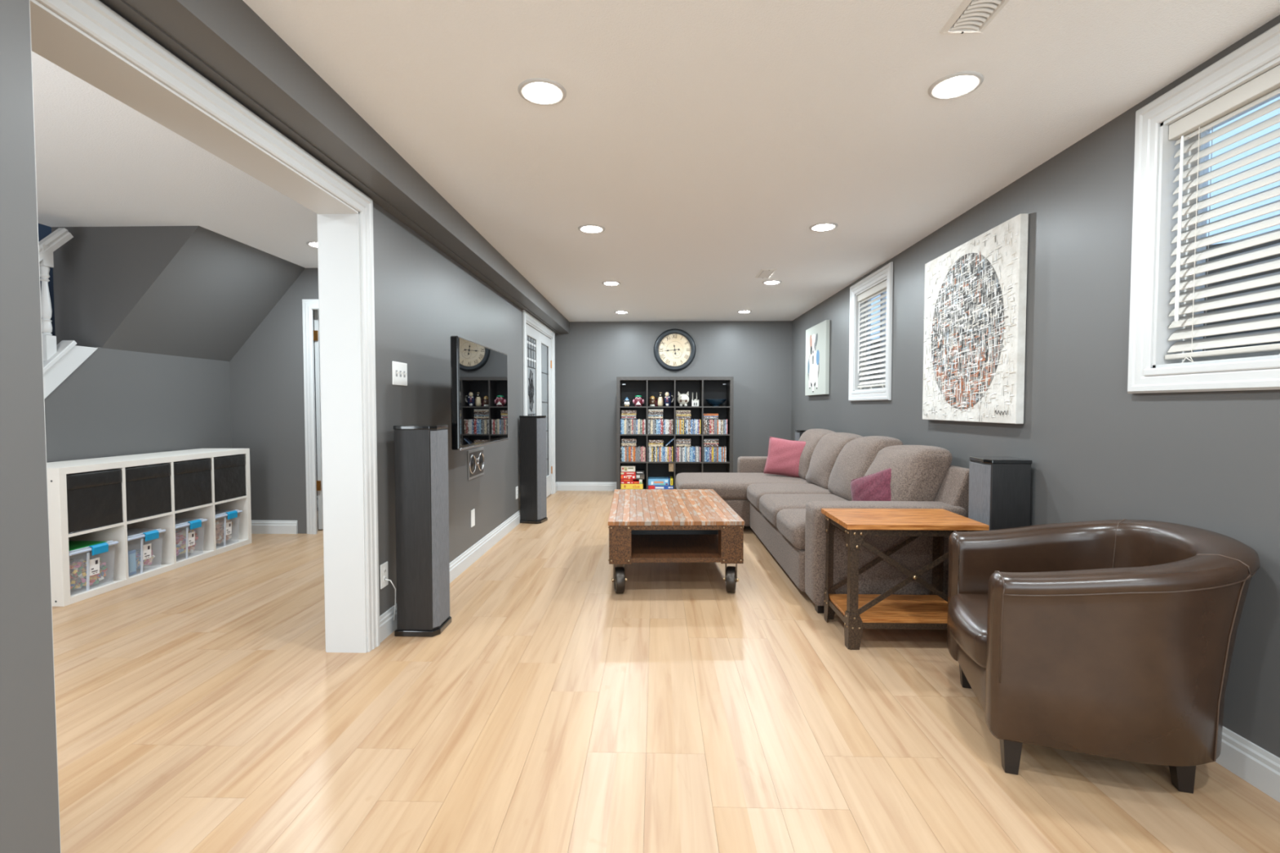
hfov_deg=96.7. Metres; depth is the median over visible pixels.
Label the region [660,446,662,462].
case
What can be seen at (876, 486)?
throw pillow
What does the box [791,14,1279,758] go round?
wall
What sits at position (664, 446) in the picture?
case
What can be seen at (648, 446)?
case
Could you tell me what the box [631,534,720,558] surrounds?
shelf
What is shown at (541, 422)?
grille
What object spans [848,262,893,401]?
window
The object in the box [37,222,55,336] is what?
wall
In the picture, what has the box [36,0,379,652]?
door frame
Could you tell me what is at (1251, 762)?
baseboard
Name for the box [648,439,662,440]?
case
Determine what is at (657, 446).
case
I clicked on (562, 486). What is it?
baseboard
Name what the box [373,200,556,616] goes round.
wall
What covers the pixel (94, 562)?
print
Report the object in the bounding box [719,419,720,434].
case
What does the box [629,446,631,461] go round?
case
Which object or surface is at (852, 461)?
cushion
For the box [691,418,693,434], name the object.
case
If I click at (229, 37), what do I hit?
ceiling
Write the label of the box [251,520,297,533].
baseboard
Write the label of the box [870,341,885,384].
window well
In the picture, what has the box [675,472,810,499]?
cushion
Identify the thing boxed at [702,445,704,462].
case
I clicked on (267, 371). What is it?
wall
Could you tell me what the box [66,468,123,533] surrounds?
storage bin
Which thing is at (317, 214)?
trim opening
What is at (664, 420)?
case
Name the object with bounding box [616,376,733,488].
bookcase
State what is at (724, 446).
case
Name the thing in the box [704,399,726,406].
bowl
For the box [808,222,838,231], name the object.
recessed light
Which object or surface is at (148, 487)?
storage bin
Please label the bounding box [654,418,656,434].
case
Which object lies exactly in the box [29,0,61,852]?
trim
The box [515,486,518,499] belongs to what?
wall outlet
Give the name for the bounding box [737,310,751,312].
recessed light
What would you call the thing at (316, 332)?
door
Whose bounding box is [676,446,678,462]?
case
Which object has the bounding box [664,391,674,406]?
figurine
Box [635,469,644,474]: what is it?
game
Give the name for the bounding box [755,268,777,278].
ceiling vent
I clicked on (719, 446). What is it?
case
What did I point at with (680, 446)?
case
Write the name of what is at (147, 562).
toys
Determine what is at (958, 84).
recessed light
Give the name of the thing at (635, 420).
case
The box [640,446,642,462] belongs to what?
case
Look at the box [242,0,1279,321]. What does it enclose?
ceiling
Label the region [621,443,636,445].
case
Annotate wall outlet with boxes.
[380,561,395,620]
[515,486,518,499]
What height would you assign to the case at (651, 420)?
0.190 m
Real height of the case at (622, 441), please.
0.014 m
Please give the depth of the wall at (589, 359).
7.70 m
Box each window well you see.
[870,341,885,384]
[1202,239,1279,351]
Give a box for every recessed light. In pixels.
[306,240,317,247]
[517,77,566,105]
[577,224,604,233]
[601,280,620,285]
[614,311,628,313]
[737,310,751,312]
[762,280,781,284]
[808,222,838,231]
[928,71,983,99]
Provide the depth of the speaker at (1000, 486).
2.75 m
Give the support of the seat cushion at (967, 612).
on the armchair
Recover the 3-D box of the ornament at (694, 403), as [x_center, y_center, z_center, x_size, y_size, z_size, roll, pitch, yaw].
[0.721,-0.356,7.423,0.092,0.185,0.045,0,2,2]
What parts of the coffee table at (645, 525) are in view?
corner plate, divider panel, rail, rail, corner plate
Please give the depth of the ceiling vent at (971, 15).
1.67 m
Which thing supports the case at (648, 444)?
on the case
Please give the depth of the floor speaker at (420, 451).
2.84 m
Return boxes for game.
[620,470,635,474]
[620,474,635,479]
[620,479,633,481]
[620,479,639,484]
[620,481,643,489]
[621,464,635,471]
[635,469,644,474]
[635,471,644,479]
[648,476,668,485]
[648,484,673,489]
[670,476,672,485]
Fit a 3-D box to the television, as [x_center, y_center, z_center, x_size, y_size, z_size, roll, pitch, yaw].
[-1.112,-0.200,3.645,0.272,0.626,1.090,0,2,1]
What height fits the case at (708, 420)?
0.190 m
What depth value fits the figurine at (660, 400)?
7.41 m
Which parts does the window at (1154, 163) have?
sash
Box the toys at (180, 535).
[175,528,198,556]
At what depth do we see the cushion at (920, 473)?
3.36 m
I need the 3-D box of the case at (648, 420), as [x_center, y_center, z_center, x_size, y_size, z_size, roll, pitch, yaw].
[0.117,0.002,7.434,0.014,0.190,0.135,0,2,2]
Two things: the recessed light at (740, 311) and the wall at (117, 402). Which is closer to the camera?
the wall at (117, 402)
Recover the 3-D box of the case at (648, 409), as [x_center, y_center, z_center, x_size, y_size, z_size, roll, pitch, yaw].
[0.206,-0.218,7.429,0.190,0.014,0.135,0,2,2]
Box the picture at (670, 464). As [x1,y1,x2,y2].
[668,462,673,471]
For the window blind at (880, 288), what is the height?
0.864 m
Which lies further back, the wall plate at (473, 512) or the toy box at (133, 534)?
the wall plate at (473, 512)
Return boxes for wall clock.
[653,328,696,371]
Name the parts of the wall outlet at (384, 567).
plate, plug cord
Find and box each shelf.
[46,448,251,606]
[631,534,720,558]
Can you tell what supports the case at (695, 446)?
on the bookcase at (706, 387)
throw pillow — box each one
[763,436,805,477]
[850,467,891,501]
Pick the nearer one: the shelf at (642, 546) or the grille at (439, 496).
the grille at (439, 496)
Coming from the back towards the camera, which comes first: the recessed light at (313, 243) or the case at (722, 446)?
the case at (722, 446)
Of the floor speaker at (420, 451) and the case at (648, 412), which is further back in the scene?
the case at (648, 412)
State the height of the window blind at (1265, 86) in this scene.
0.864 m
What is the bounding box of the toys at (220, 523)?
[215,518,233,543]
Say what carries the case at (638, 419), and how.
on the bookcase at (706, 387)
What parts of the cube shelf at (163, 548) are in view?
shelf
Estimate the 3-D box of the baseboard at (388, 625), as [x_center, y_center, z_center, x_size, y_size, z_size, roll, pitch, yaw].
[-1.230,0.940,4.311,0.017,0.120,3.100,0,2,2]
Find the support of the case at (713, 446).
on the bookcase at (706, 387)
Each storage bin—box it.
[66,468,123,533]
[124,462,172,521]
[173,458,212,511]
[213,454,246,502]
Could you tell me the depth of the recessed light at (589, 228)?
3.65 m
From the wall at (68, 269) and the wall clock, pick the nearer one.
the wall at (68, 269)
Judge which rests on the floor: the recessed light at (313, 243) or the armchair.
the armchair
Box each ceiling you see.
[31,51,318,267]
[83,226,305,361]
[124,0,569,333]
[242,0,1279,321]
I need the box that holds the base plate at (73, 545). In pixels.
[68,541,107,551]
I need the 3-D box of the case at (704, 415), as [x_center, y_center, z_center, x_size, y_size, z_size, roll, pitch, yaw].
[0.917,-0.134,7.410,0.190,0.014,0.135,0,2,2]
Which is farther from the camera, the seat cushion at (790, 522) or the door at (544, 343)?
the door at (544, 343)
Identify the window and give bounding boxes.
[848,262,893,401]
[1127,22,1279,393]
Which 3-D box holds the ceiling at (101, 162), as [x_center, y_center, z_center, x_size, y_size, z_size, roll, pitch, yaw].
[-2.770,-1.429,2.704,2.620,0.200,4.950,0,2,2]
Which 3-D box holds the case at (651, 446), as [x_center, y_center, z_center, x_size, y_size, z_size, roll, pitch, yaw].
[0.160,0.358,7.441,0.014,0.190,0.135,0,2,2]
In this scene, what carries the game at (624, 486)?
on the bookcase at (706, 387)
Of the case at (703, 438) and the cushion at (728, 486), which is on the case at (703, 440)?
the case at (703, 438)
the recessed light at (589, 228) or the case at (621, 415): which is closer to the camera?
the recessed light at (589, 228)
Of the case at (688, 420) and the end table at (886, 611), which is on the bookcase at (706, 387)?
the case at (688, 420)
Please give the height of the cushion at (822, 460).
0.484 m
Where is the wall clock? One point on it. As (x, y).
(674, 349)
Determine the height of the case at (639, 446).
0.196 m
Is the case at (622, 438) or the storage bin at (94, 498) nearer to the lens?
the storage bin at (94, 498)
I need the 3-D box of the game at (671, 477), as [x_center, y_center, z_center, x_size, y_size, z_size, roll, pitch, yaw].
[0.414,0.718,7.501,0.033,0.088,0.264,0,2,2]
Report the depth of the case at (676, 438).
7.40 m
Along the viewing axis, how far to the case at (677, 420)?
7.36 m
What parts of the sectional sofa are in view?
arm, arm, frame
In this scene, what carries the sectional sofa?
on the floor
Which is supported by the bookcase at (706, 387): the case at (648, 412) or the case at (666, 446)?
the case at (666, 446)
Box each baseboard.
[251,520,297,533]
[379,510,520,643]
[556,481,616,490]
[1215,726,1279,802]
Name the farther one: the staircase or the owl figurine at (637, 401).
the owl figurine at (637, 401)
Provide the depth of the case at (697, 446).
7.36 m
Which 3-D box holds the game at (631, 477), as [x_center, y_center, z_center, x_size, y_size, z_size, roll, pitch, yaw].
[-0.149,0.652,7.514,0.193,0.064,0.264,0,2,2]
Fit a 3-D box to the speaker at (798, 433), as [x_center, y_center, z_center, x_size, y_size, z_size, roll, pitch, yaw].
[1.878,0.481,6.472,0.220,0.885,0.230,0,2,7]
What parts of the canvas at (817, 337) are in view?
painted leg, painted leg, painted leg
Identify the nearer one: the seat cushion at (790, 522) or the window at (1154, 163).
the window at (1154, 163)
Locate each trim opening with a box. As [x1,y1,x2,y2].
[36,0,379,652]
[316,213,326,651]
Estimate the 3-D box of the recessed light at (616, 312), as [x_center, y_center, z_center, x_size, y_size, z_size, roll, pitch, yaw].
[-0.224,-1.385,6.915,0.176,0.015,0.176,0,2,2]
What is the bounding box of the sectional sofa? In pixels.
[675,428,968,613]
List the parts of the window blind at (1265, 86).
ladder cord, rail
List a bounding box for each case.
[128,549,136,575]
[620,418,622,434]
[620,445,622,461]
[621,412,636,413]
[621,415,636,417]
[621,438,636,439]
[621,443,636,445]
[622,419,624,434]
[622,440,636,442]
[622,446,624,461]
[626,419,627,434]
[626,446,627,461]
[629,419,631,434]
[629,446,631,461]
[631,418,633,434]
[631,446,633,461]
[635,419,636,434]
[635,446,636,461]
[638,418,639,434]
[638,445,639,461]
[640,419,642,434]
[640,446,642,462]
[644,419,645,434]
[644,446,645,462]
[648,408,662,410]
[648,412,662,413]
[648,415,662,417]
[648,419,649,434]
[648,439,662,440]
[648,440,663,442]
[648,444,662,445]
[648,446,649,462]
[651,419,653,434]
[651,446,653,462]
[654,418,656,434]
[654,446,656,462]
[657,419,658,434]
[657,446,658,462]
[660,418,662,434]
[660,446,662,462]
[663,419,665,434]
[663,446,665,462]
[666,419,667,434]
[666,446,667,462]
[669,419,671,434]
[669,446,671,462]
[671,419,673,434]
[675,412,690,413]
[675,415,690,417]
[675,438,690,439]
[675,440,690,442]
[675,444,690,445]
[676,419,678,434]
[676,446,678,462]
[680,446,681,462]
[682,418,684,434]
[682,446,684,462]
[685,419,687,434]
[685,446,687,462]
[688,419,689,434]
[688,446,689,462]
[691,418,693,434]
[691,445,693,462]
[693,418,695,434]
[694,445,696,462]
[697,419,698,434]
[697,446,698,462]
[702,438,718,439]
[702,440,718,441]
[702,444,718,445]
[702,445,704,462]
[703,415,718,417]
[704,419,706,434]
[704,446,706,462]
[706,446,709,462]
[707,419,709,434]
[710,419,711,434]
[710,446,711,462]
[713,419,715,434]
[713,446,715,462]
[715,419,717,434]
[716,446,718,462]
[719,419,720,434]
[719,446,720,462]
[721,419,723,434]
[722,446,724,462]
[724,419,726,434]
[724,445,726,462]
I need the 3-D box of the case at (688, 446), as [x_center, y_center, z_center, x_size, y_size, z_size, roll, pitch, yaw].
[0.634,0.359,7.428,0.014,0.190,0.135,0,2,2]
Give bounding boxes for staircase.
[38,227,97,399]
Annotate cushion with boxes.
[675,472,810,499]
[746,483,832,511]
[759,493,849,528]
[776,508,805,550]
[798,428,835,479]
[805,432,862,488]
[827,435,903,501]
[863,444,952,501]
[947,593,987,668]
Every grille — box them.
[430,429,449,627]
[537,417,546,519]
[795,431,799,440]
[968,461,991,525]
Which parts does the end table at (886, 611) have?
leg, shelf rail, leg, shelf rail, leg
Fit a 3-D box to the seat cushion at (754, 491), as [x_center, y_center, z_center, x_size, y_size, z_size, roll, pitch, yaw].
[1.309,0.606,4.850,0.732,0.194,0.608,0,2,2]
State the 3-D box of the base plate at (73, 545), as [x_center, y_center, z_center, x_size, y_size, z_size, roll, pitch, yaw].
[-3.478,0.721,3.443,0.300,0.002,0.225,0,2,2]
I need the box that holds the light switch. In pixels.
[391,360,407,386]
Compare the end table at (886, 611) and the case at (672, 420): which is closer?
the end table at (886, 611)
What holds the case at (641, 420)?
on the bookcase at (706, 387)
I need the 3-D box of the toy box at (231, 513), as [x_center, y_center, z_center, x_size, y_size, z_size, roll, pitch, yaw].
[-3.449,0.817,4.550,0.368,0.268,0.282,0,2,2]
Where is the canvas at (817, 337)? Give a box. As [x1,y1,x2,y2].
[804,320,830,395]
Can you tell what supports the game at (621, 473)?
on the game at (631, 477)
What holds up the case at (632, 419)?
on the bookcase at (706, 387)
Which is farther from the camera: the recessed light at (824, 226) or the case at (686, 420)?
the case at (686, 420)
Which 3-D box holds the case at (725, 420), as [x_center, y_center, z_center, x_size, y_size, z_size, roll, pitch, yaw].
[1.108,0.006,7.404,0.014,0.183,0.135,0,2,2]
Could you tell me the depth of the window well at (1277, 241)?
2.23 m
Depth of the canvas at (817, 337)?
6.27 m
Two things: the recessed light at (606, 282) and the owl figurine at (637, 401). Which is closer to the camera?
the recessed light at (606, 282)
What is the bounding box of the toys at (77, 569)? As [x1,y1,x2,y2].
[69,558,107,590]
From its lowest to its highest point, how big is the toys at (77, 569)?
0.170 m
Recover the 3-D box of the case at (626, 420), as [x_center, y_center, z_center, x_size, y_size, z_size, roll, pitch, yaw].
[-0.168,0.001,7.438,0.014,0.190,0.135,0,2,2]
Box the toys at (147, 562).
[135,548,155,568]
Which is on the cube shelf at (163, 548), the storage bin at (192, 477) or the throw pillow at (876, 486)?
the storage bin at (192, 477)
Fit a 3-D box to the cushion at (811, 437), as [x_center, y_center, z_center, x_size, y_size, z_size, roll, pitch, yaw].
[1.727,0.271,5.708,0.390,0.490,0.686,0,2,2]
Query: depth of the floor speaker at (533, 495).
5.58 m
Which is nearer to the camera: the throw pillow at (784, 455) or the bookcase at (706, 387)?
the throw pillow at (784, 455)
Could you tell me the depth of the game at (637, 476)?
7.38 m
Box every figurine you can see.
[622,396,631,406]
[632,395,644,406]
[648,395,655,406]
[657,391,663,406]
[664,391,674,406]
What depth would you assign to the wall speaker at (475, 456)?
4.25 m
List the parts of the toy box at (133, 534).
lid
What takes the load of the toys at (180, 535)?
in the toy box at (194, 523)
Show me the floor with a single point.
(202, 706)
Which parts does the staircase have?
handrail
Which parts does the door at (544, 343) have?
glass pane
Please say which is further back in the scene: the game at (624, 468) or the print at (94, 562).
the game at (624, 468)
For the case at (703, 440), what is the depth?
7.35 m
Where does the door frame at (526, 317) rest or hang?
in the wall at (424, 297)
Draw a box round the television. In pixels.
[450,335,508,450]
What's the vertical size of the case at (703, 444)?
0.014 m
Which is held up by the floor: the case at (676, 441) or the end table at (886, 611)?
the end table at (886, 611)
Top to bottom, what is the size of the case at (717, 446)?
0.190 m
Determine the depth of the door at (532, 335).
6.37 m
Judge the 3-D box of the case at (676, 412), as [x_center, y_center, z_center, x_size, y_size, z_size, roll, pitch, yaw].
[0.563,-0.176,7.422,0.190,0.014,0.135,0,2,2]
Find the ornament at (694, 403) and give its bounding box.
[691,391,698,406]
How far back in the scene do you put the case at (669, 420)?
7.36 m
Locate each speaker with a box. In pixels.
[393,424,451,636]
[467,447,484,480]
[519,415,547,524]
[795,429,808,440]
[968,456,1032,530]
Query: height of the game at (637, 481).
0.034 m
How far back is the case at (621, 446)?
7.39 m
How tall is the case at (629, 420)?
0.190 m
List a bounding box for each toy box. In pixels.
[68,540,118,591]
[127,528,165,573]
[174,518,207,559]
[214,509,242,546]
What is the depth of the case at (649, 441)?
7.37 m
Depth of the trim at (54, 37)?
1.65 m
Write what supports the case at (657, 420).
on the bookcase at (706, 387)
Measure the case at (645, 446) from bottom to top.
0.183 m
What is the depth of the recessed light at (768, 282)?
5.23 m
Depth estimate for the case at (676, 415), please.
7.35 m
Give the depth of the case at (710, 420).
7.34 m
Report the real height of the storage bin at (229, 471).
0.344 m
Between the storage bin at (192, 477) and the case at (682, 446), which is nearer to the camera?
the storage bin at (192, 477)
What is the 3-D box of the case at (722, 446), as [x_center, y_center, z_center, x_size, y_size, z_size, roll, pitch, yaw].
[1.079,0.359,7.417,0.014,0.190,0.135,0,2,2]
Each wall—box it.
[0,0,60,852]
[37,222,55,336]
[44,346,231,462]
[51,226,87,346]
[229,267,318,533]
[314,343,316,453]
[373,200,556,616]
[555,320,791,482]
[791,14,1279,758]
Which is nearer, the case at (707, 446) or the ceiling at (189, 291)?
the ceiling at (189, 291)
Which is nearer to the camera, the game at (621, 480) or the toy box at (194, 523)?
the toy box at (194, 523)
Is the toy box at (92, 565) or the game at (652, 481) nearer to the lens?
the toy box at (92, 565)
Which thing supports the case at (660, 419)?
on the bookcase at (706, 387)
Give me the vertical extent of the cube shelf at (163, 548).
0.800 m
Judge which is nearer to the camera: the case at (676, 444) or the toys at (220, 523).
the toys at (220, 523)
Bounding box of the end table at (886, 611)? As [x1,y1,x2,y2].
[821,508,989,649]
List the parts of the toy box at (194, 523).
lid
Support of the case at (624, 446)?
on the bookcase at (706, 387)
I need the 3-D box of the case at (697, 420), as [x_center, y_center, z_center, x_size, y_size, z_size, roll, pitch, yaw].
[0.751,0.002,7.414,0.014,0.190,0.135,0,2,2]
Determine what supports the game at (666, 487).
on the bookcase at (706, 387)
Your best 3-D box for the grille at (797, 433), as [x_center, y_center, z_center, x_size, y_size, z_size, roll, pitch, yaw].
[1.786,0.474,6.482,0.024,0.819,0.201,0,2,7]
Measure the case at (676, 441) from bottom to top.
0.014 m
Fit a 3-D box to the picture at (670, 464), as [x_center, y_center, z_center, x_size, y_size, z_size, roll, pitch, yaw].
[0.406,0.529,7.367,0.064,0.108,0.004,0,2,2]
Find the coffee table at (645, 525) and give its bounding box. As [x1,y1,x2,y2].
[608,488,744,593]
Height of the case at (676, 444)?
0.014 m
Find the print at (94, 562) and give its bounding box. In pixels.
[91,560,97,573]
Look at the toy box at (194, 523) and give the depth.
4.18 m
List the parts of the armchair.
leg, rail, leg, leg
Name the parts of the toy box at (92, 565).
lid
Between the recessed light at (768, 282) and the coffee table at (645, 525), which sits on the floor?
the coffee table at (645, 525)
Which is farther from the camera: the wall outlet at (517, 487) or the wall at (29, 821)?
the wall outlet at (517, 487)
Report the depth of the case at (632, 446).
7.38 m
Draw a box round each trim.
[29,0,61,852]
[29,0,359,213]
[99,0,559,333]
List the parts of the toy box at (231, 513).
lid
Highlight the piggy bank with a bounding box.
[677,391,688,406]
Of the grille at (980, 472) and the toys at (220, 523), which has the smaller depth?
the grille at (980, 472)
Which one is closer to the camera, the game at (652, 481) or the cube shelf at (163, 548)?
the cube shelf at (163, 548)
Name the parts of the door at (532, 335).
glass pane, bevelled glass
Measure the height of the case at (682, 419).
0.196 m
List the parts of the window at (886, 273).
sash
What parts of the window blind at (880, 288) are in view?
rail, ladder cord, ladder cord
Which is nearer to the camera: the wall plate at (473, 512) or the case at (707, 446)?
the wall plate at (473, 512)
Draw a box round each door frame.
[302,299,319,534]
[317,213,366,653]
[522,310,555,493]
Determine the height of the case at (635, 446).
0.190 m
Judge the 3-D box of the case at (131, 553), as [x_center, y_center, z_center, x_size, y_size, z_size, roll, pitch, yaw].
[-3.349,0.894,3.732,0.042,0.160,0.060,0,2,2]
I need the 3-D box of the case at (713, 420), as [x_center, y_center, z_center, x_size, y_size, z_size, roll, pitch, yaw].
[0.963,0.002,7.411,0.014,0.190,0.135,0,2,2]
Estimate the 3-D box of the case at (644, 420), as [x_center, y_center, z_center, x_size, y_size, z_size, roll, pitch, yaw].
[0.066,0.002,7.434,0.014,0.190,0.135,0,2,2]
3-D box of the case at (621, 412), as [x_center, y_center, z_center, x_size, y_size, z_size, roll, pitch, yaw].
[-0.142,-0.177,7.440,0.190,0.014,0.135,0,2,2]
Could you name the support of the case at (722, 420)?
on the bookcase at (706, 387)
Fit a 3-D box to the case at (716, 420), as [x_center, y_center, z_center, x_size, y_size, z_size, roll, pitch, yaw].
[0.992,0.002,7.409,0.014,0.190,0.135,0,2,2]
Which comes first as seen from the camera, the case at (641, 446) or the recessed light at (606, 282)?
the recessed light at (606, 282)
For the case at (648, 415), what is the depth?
7.36 m
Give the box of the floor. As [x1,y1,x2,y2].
[52,490,1279,852]
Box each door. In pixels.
[313,309,323,529]
[526,324,539,415]
[538,332,552,497]
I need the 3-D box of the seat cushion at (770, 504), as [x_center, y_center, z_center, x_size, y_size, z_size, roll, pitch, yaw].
[1.292,0.628,4.221,0.732,0.194,0.648,0,2,2]
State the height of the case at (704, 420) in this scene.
0.190 m
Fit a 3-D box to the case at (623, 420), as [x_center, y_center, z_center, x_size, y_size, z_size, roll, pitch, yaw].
[-0.212,0.001,7.439,0.014,0.190,0.135,0,2,2]
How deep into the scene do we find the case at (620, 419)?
7.38 m
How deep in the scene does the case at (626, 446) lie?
7.39 m
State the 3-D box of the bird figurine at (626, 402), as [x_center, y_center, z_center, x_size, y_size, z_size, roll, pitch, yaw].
[-0.171,-0.325,7.449,0.096,0.122,0.080,1,2,32]
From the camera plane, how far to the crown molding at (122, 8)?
1.93 m
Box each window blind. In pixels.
[857,280,886,389]
[1164,64,1279,362]
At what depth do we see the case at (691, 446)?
7.36 m
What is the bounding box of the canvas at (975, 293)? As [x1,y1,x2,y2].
[922,213,1028,423]
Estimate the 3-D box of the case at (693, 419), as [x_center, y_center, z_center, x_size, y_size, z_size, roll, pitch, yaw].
[0.707,-0.001,7.415,0.014,0.196,0.135,0,2,2]
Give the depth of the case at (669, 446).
7.37 m
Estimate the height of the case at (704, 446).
0.190 m
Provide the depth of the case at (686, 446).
7.37 m
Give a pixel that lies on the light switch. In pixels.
(399, 370)
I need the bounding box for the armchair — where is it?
[946,519,1260,793]
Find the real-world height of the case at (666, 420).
0.190 m
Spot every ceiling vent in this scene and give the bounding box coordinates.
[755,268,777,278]
[938,0,1008,33]
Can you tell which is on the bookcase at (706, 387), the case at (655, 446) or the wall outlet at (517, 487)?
the case at (655, 446)
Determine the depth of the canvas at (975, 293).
3.14 m
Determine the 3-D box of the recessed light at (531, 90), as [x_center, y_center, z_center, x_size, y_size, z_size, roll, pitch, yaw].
[-0.357,-1.216,2.079,0.176,0.015,0.176,0,2,2]
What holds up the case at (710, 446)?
on the bookcase at (706, 387)
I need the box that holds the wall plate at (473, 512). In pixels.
[471,508,475,527]
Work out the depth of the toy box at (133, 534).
3.81 m

